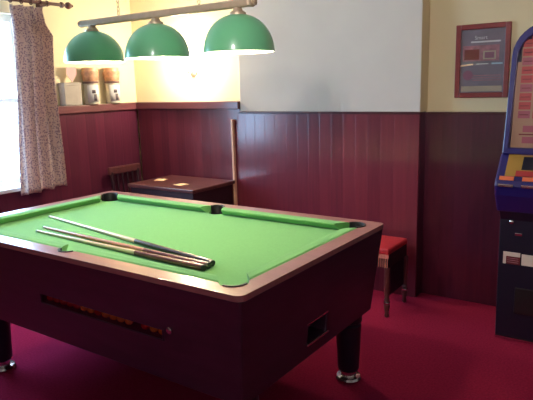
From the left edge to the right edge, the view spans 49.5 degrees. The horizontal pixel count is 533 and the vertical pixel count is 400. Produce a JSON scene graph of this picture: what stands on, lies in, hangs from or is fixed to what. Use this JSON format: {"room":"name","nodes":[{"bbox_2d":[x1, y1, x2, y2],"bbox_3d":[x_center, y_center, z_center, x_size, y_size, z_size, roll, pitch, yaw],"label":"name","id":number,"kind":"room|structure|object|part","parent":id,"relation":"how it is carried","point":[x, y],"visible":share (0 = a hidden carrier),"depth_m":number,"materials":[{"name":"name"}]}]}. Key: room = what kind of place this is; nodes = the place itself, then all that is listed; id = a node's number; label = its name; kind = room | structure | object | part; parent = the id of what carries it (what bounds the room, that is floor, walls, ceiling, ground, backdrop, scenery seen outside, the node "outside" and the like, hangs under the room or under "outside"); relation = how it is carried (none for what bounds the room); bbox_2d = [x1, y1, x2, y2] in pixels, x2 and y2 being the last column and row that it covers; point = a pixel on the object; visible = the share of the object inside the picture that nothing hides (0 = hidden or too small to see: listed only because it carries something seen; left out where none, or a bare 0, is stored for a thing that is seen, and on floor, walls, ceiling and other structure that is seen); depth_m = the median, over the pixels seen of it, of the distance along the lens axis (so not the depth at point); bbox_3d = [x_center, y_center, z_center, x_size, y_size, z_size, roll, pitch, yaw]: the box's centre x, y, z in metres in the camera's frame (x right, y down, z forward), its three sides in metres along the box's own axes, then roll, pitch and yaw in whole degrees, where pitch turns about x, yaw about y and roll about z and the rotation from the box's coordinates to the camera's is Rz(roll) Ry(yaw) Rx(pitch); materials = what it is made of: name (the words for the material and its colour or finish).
{"room":"pub pool room","nodes":[
{"label":"pub pool room","id":0,"kind":"room"},
{"bbox_2d":[0,0,141,186],"bbox_3d":[-3.193,-0.250,3.037,0.200,2.550,6.800,6,14,34],"label":"wall","id":1,"kind":"structure","parent":0,"point":[61,22],"depth_m":5.03,"materials":[{"name":"beige paint"}]},
{"bbox_2d":[0,14,20,194],"bbox_3d":[-2.341,-0.658,4.075,0.240,1.360,1.520,6,14,34],"label":"window","id":2,"kind":"structure","parent":1,"relation":"in","point":[6,19],"depth_m":4.60,"materials":[{"name":"white paint"}]},
{"bbox_3d":[-2.299,-0.003,4.187,0.180,0.030,1.520,6,14,34],"label":"sill","id":3,"kind":"part","parent":2,"relation":"part of","materials":[{"name":"white paint"}]},
{"bbox_2d":[5,0,72,8],"bbox_3d":[-2.196,-1.405,3.940,0.218,0.090,1.970,6,14,34],"label":"pole","id":4,"kind":"object","parent":1,"relation":"attached to","point":[39,3],"visible":0.98,"depth_m":4.48,"materials":[{"name":"brown wood"}]},
{"bbox_2d":[9,4,66,195],"bbox_3d":[-1.787,-0.768,4.518,0.141,1.430,0.422,6,14,34],"label":"curtain","id":5,"kind":"object","parent":4,"relation":"hanging from","point":[41,151],"visible":1,"depth_m":4.52,"materials":[{"name":"fabric"}]},
{"bbox_2d":[0,109,141,212],"bbox_3d":[-3.123,0.370,2.997,0.070,1.345,6.599,6,14,34],"label":"trim","id":6,"kind":"structure","parent":1,"relation":"attached to","point":[93,142],"depth_m":5.11,"materials":[{"name":"brown wood"}]},
{"bbox_2d":[58,102,136,113],"bbox_3d":[-1.526,-0.814,5.122,0.095,0.065,1.095,6,14,34],"label":"trim","id":7,"kind":"structure","parent":1,"relation":"attached to","point":[129,105],"depth_m":5.08,"materials":[{"name":"brown wood"}]},
{"bbox_2d":[58,82,82,105],"bbox_3d":[-1.663,-0.898,4.905,0.086,0.190,0.176,6,14,34],"label":"box","id":8,"kind":"object","parent":7,"relation":"on","point":[70,94],"visible":1,"depth_m":4.86,"materials":[{"name":"white cardboard"}]},
{"bbox_3d":[-1.665,-0.979,4.888,0.086,0.025,0.176,6,14,34],"label":"carton lid","id":9,"kind":"part","parent":8,"relation":"part of","materials":[{"name":"white cardboard"}]},
{"bbox_2d":[66,67,76,81],"bbox_3d":[-1.647,-1.057,4.884,0.004,0.125,0.104,6,14,34],"label":"card","id":10,"kind":"object","parent":8,"relation":"on","point":[71,73],"visible":1,"depth_m":4.88,"materials":[{"name":"pink"}]},
{"bbox_2d":[81,67,99,104],"bbox_3d":[-1.534,-0.995,5.048,0.148,0.317,0.148,6,14,34],"label":"jar","id":11,"kind":"object","parent":7,"relation":"on","point":[89,75],"visible":1,"depth_m":5.00,"materials":[{"name":"white ceramic"}]},
{"bbox_3d":[-1.538,-1.135,5.020,0.132,0.032,0.132,6,14,34],"label":"lid","id":12,"kind":"part","parent":11,"relation":"part of","materials":[{"name":"brown wood"}]},
{"bbox_2d":[103,68,120,103],"bbox_3d":[-1.398,-1.037,5.241,0.148,0.317,0.148,6,14,34],"label":"jar","id":13,"kind":"object","parent":7,"relation":"on","point":[111,75],"visible":0.98,"depth_m":5.19,"materials":[{"name":"white ceramic"}]},
{"bbox_3d":[-1.402,-1.177,5.213,0.132,0.032,0.132,6,14,34],"label":"lid","id":14,"kind":"part","parent":13,"relation":"part of","materials":[{"name":"brown"}]},
{"bbox_2d":[0,290,532,399],"bbox_3d":[-0.537,1.325,1.531,6.600,0.100,7.050,6,14,34],"label":"floor","id":15,"kind":"structure","parent":0,"point":[428,346],"depth_m":3.19,"materials":[{"name":"carpet"}]},
{"bbox_2d":[107,163,139,192],"bbox_3d":[-1.158,0.107,5.333,0.395,0.845,0.380,6,14,34],"label":"wooden chair","id":16,"kind":"object","parent":15,"relation":"on","point":[112,171],"visible":0.38,"depth_m":5.34,"materials":[{"name":"brown wood"}]},
{"bbox_3d":[-1.388,-0.084,5.264,0.050,0.342,0.029,3,12,21],"label":"post","id":17,"kind":"part","parent":16,"relation":"part of","materials":[{"name":"brown wood"}]},
{"bbox_3d":[-1.319,-0.288,5.360,0.030,0.070,0.380,6,14,34],"label":"rail","id":18,"kind":"part","parent":16,"relation":"part of","materials":[{"name":"brown wood"}]},
{"bbox_3d":[-1.215,-0.137,5.509,0.029,0.342,0.050,-11,15,-40],"label":"post","id":19,"kind":"part","parent":16,"relation":"part of","materials":[{"name":"brown wood"}]},
{"bbox_2d":[128,175,234,204],"bbox_3d":[-0.712,0.214,4.975,0.740,0.750,0.535,6,14,34],"label":"pub table","id":20,"kind":"object","parent":15,"relation":"on","point":[212,190],"visible":0.5,"depth_m":4.78,"materials":[{"name":"brown wood"}]},
{"bbox_2d":[0,191,383,399],"bbox_3d":[-0.584,0.536,3.116,2.080,0.834,1.220,6,14,34],"label":"pool table","id":21,"kind":"object","parent":15,"relation":"on","point":[280,286],"visible":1,"depth_m":2.55,"materials":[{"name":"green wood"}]},
{"bbox_3d":[-1.498,0.739,3.235,0.140,0.320,0.140,6,14,34],"label":"leg","id":22,"kind":"part","parent":21,"relation":"part of","materials":[{"name":"black wood"}]},
{"bbox_2d":[0,230,67,250],"bbox_3d":[-1.259,0.194,2.899,0.829,0.039,0.063,6,14,34],"label":"cushion","id":23,"kind":"object","parent":21,"relation":"on","point":[10,235],"depth_m":2.77,"materials":[{"name":"green fabric"}]},
{"bbox_2d":[0,195,100,223],"bbox_3d":[-1.358,0.065,3.561,0.063,0.039,0.896,6,14,34],"label":"cushion","id":24,"kind":"object","parent":21,"relation":"on","point":[11,218],"depth_m":3.56,"materials":[{"name":"green fabric"}]},
{"bbox_2d":[94,310,101,315],"bbox_3d":[-0.736,0.487,2.537,0.040,0.040,0.040,6,14,34],"label":"ball","id":25,"kind":"object","parent":21,"relation":"on","point":[98,313],"visible":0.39,"depth_m":2.52,"materials":[{"name":"red plastic"}]},
{"bbox_2d":[109,314,116,319],"bbox_3d":[-0.655,0.495,2.482,0.040,0.040,0.040,6,14,34],"label":"ball","id":26,"kind":"object","parent":21,"relation":"on","point":[111,317],"visible":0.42,"depth_m":2.47,"materials":[{"name":"orange plastic"}]},
{"bbox_2d":[36,230,205,270],"bbox_3d":[-0.744,0.216,2.739,1.246,0.029,0.029,7,14,37],"label":"pool cue","id":27,"kind":"object","parent":21,"relation":"on","point":[193,265],"visible":1,"depth_m":2.58,"materials":[{"name":"brown wood"}]},
{"bbox_2d":[117,317,124,321],"bbox_3d":[-0.615,0.500,2.454,0.040,0.040,0.040,6,14,34],"label":"ball","id":28,"kind":"object","parent":21,"relation":"on","point":[119,319],"visible":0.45,"depth_m":2.44,"materials":[{"name":"orange plastic"}]},
{"bbox_2d":[43,226,210,268],"bbox_3d":[-0.733,0.205,2.795,1.290,0.029,0.029,8,14,39],"label":"pool cue","id":29,"kind":"object","parent":21,"relation":"on","point":[208,264],"visible":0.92,"depth_m":2.69,"materials":[{"name":"brown wood"}]},
{"bbox_2d":[125,319,133,324],"bbox_3d":[-0.575,0.504,2.427,0.040,0.040,0.040,6,14,34],"label":"ball","id":30,"kind":"object","parent":21,"relation":"on","point":[128,322],"visible":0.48,"depth_m":2.41,"materials":[{"name":"orange plastic"}]},
{"bbox_2d":[49,215,214,265],"bbox_3d":[-0.761,0.176,2.946,1.516,0.029,0.029,9,16,44],"label":"pool cue","id":31,"kind":"object","parent":21,"relation":"on","point":[137,241],"visible":0.95,"depth_m":2.75,"materials":[{"name":"brown"}]},
{"bbox_2d":[141,324,148,329],"bbox_3d":[-0.495,0.513,2.372,0.040,0.040,0.040,6,14,34],"label":"ball","id":32,"kind":"object","parent":21,"relation":"on","point":[145,327],"visible":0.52,"depth_m":2.36,"materials":[{"name":"red plastic"}]},
{"bbox_2d":[76,249,218,282],"bbox_3d":[-0.497,0.276,2.377,0.829,0.039,0.063,6,14,34],"label":"cushion","id":33,"kind":"object","parent":21,"relation":"on","point":[197,275],"depth_m":2.33,"materials":[{"name":"green fabric"}]},
{"bbox_2d":[149,326,157,331],"bbox_3d":[-0.455,0.517,2.345,0.040,0.040,0.040,6,14,34],"label":"ball","id":34,"kind":"object","parent":21,"relation":"on","point":[152,329],"visible":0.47,"depth_m":2.33,"materials":[{"name":"orange plastic"}]},
{"bbox_2d":[117,194,210,211],"bbox_3d":[-0.692,0.019,3.700,0.829,0.039,0.063,6,14,34],"label":"cushion","id":35,"kind":"object","parent":21,"relation":"on","point":[182,206],"depth_m":3.66,"materials":[{"name":"green fabric"}]},
{"bbox_3d":[-0.595,0.143,3.038,2.080,0.024,1.220,6,14,34],"label":"rail","id":36,"kind":"part","parent":21,"relation":"part of","materials":[{"name":"brown wood"}]},
{"bbox_2d":[221,207,348,229],"bbox_3d":[0.070,0.101,3.178,0.829,0.039,0.063,6,14,34],"label":"cushion","id":37,"kind":"object","parent":21,"relation":"on","point":[307,222],"depth_m":3.14,"materials":[{"name":"green fabric"}]},
{"bbox_2d":[247,227,355,282],"bbox_3d":[0.168,0.230,2.516,0.063,0.039,0.896,6,14,34],"label":"cushion","id":38,"kind":"object","parent":21,"relation":"on","point":[273,265],"depth_m":2.43,"materials":[{"name":"green fabric"}]},
{"bbox_3d":[0.222,0.557,2.521,0.012,0.104,0.183,6,14,34],"label":"cue ball return trim","id":39,"kind":"part","parent":21,"relation":"part of","materials":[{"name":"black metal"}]},
{"bbox_3d":[0.427,0.729,3.014,0.140,0.320,0.140,6,14,34],"label":"leg","id":40,"kind":"part","parent":21,"relation":"part of","materials":[{"name":"black wood"}]},
{"bbox_2d":[377,235,407,316],"bbox_3d":[0.758,0.507,4.014,0.347,0.468,0.357,6,14,34],"label":"stool","id":41,"kind":"object","parent":15,"relation":"on","point":[393,257],"visible":0.47,"depth_m":3.88,"materials":[{"name":"fabric"}]},
{"bbox_3d":[0.795,0.611,3.816,0.042,0.340,0.042,6,14,34],"label":"leg","id":42,"kind":"part","parent":41,"relation":"part of","materials":[{"name":"brown wood"}]},
{"bbox_3d":[0.754,0.361,3.985,0.318,0.087,0.328,6,14,34],"label":"seat rail","id":43,"kind":"part","parent":41,"relation":"part of","materials":[{"name":"brown wood"}]},
{"bbox_3d":[0.875,0.514,3.932,0.020,0.200,0.260,6,14,34],"label":"panel","id":44,"kind":"part","parent":41,"relation":"part of","materials":[{"name":"black wood"}]},
{"bbox_3d":[0.973,0.556,4.066,0.042,0.340,0.042,6,14,34],"label":"leg","id":45,"kind":"part","parent":41,"relation":"part of","materials":[{"name":"brown wood"}]},
{"bbox_2d":[494,26,532,344],"bbox_3d":[1.683,-0.066,3.271,0.619,1.830,0.620,6,14,34],"label":"machine","id":46,"kind":"object","parent":15,"relation":"on","point":[513,186],"visible":1,"depth_m":3.23,"materials":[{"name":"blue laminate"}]},
{"bbox_3d":[1.306,-0.079,3.159,0.079,0.016,0.014,6,14,34],"label":"button trim","id":47,"kind":"part","parent":46,"relation":"part of","materials":[{"name":"silver metal"}]},
{"bbox_2d":[504,154,532,177],"bbox_3d":[1.551,-0.175,3.061,0.525,0.116,0.097,6,14,34],"label":"control panel","id":48,"kind":"object","parent":46,"relation":"attached to","point":[515,165],"depth_m":3.17,"materials":[{"name":"yellow plastic"}]},
{"bbox_3d":[1.596,-0.504,3.075,0.527,0.470,0.071,6,14,34],"label":"artwork glass","id":49,"kind":"part","parent":46,"relation":"part of","materials":[{"name":"brown"}]},
{"bbox_2d":[513,288,532,316],"bbox_3d":[1.614,0.604,3.271,0.400,0.160,0.010,6,14,34],"label":"tray","id":50,"kind":"object","parent":46,"relation":"on","point":[522,297],"depth_m":3.35,"materials":[{"name":"black plastic"}]},
{"bbox_3d":[1.403,-0.069,3.092,0.079,0.016,0.014,6,14,34],"label":"button trim","id":51,"kind":"part","parent":46,"relation":"part of","materials":[{"name":"silver metal"}]},
{"bbox_2d":[521,157,532,170],"bbox_3d":[1.444,-0.196,3.137,0.100,0.066,0.055,6,14,34],"label":"screen","id":52,"kind":"object","parent":46,"relation":"attached to","point":[526,162],"depth_m":3.15,"materials":[{"name":"black glass"}]},
{"bbox_3d":[1.611,-0.781,3.053,0.485,0.080,0.015,6,14,34],"label":"artwork glass","id":53,"kind":"part","parent":46,"relation":"part of","materials":[{"name":"brown"}]},
{"bbox_2d":[129,0,532,180],"bbox_3d":[1.302,-0.564,3.983,6.470,2.550,0.354,6,14,34],"label":"wall","id":54,"kind":"structure","parent":0,"point":[328,55],"depth_m":4.21,"materials":[{"name":"beige paint"}]},
{"bbox_2d":[136,101,239,108],"bbox_3d":[-0.706,-0.844,5.157,1.209,0.065,0.095,6,14,34],"label":"trim","id":55,"kind":"structure","parent":54,"relation":"attached to","point":[191,104],"depth_m":5.07,"materials":[{"name":"brown wood"}]},
{"bbox_2d":[182,55,196,76],"bbox_3d":[-0.682,-1.182,5.048,0.090,0.208,0.125,6,14,34],"label":"wall light","id":56,"kind":"object","parent":54,"relation":"attached to","point":[186,62],"visible":0.73,"depth_m":5.02,"materials":[{"name":"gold metal"}]},
{"bbox_3d":[-0.693,-1.206,5.029,0.090,0.153,0.090,6,14,34],"label":"lamp shade","id":57,"kind":"part","parent":56,"relation":"part of","materials":[{"name":"white"}]},
{"bbox_3d":[-0.650,-1.133,5.102,0.090,0.090,0.018,6,14,34],"label":"plate","id":58,"kind":"part","parent":56,"relation":"part of","materials":[{"name":"gold metal"}]},
{"bbox_2d":[138,109,241,205],"bbox_3d":[-0.681,-0.155,5.305,1.214,1.345,0.070,6,14,34],"label":"wall paneling","id":59,"kind":"structure","parent":54,"relation":"attached to","point":[181,142],"depth_m":5.18,"materials":[{"name":"brown wood"}]},
{"bbox_2d":[231,119,237,204],"bbox_3d":[-0.268,-0.057,4.970,0.020,1.260,0.032,6,14,34],"label":"trim","id":60,"kind":"structure","parent":54,"relation":"attached to","point":[232,120],"depth_m":4.91,"materials":[{"name":"brown wood"}]},
{"bbox_2d":[238,111,420,114],"bbox_3d":[0.410,-0.658,4.359,1.548,0.018,0.029,6,14,34],"label":"trim","id":61,"kind":"structure","parent":54,"relation":"attached to","point":[239,112],"depth_m":4.37,"materials":[{"name":"red wood"}]},
{"bbox_2d":[239,114,420,296],"bbox_3d":[0.428,-0.015,4.489,1.544,1.325,0.024,6,14,34],"label":"wall paneling","id":62,"kind":"structure","parent":54,"relation":"attached to","point":[365,167],"depth_m":4.33,"materials":[{"name":"brown wood"}]},
{"bbox_2d":[416,111,425,296],"bbox_3d":[1.095,0.043,4.103,0.004,1.325,0.094,6,14,34],"label":"trim","id":63,"kind":"structure","parent":54,"relation":"attached to","point":[423,114],"depth_m":4.09,"materials":[{"name":"brown wood"}]},
{"bbox_2d":[421,112,505,305],"bbox_3d":[2.538,0.185,3.194,3.418,1.320,0.038,6,14,34],"label":"wall paneling","id":64,"kind":"structure","parent":54,"relation":"attached to","point":[461,216],"depth_m":3.99,"materials":[{"name":"brown wood"}]},
{"bbox_2d":[428,112,505,114],"bbox_3d":[2.526,-0.454,3.060,3.400,0.017,0.044,6,14,34],"label":"trim","id":65,"kind":"structure","parent":54,"relation":"attached to","point":[454,113],"depth_m":3.83,"materials":[{"name":"red wood"}]},
{"bbox_2d":[454,21,511,97],"bbox_3d":[1.405,-0.906,3.769,0.344,0.470,0.022,6,14,34],"label":"framed poster","id":66,"kind":"object","parent":54,"relation":"attached to","point":[483,51],"visible":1,"depth_m":3.77,"materials":[{"name":"brown paper"}]},
{"bbox_2d":[459,27,505,92],"bbox_3d":[1.408,-0.907,3.773,0.278,0.404,0.008,6,14,34],"label":"print","id":67,"kind":"object","parent":66,"relation":"attached to","point":[482,50],"depth_m":3.77,"materials":[{"name":"grey paper"}]},
{"bbox_3d":[-0.610,-1.273,1.016,6.600,0.100,7.050,6,14,34],"label":"ceiling","id":68,"kind":"structure","parent":0,"visible":0},
{"bbox_2d":[64,0,274,63],"bbox_3d":[-0.527,-1.116,2.716,1.275,0.873,0.312,6,14,34],"label":"light","id":69,"kind":"object","parent":68,"relation":"hanging from","point":[238,32],"visible":1,"depth_m":2.67,"materials":[{"name":"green metal"}]},
{"bbox_3d":[-0.913,-0.810,3.056,0.312,0.159,0.312,6,14,34],"label":"lamp shade","id":70,"kind":"part","parent":69,"relation":"part of","materials":[{"name":"green ceramic"}]},
{"bbox_3d":[-0.530,-0.768,2.793,0.312,0.159,0.312,6,14,34],"label":"lamp shade","id":71,"kind":"part","parent":69,"relation":"part of","materials":[{"name":"green ceramic"}]},
{"bbox_3d":[-0.122,-0.725,2.514,0.312,0.159,0.312,6,14,34],"label":"lamp shade","id":72,"kind":"part","parent":69,"relation":"part of","materials":[{"name":"green ceramic"}]}
]}

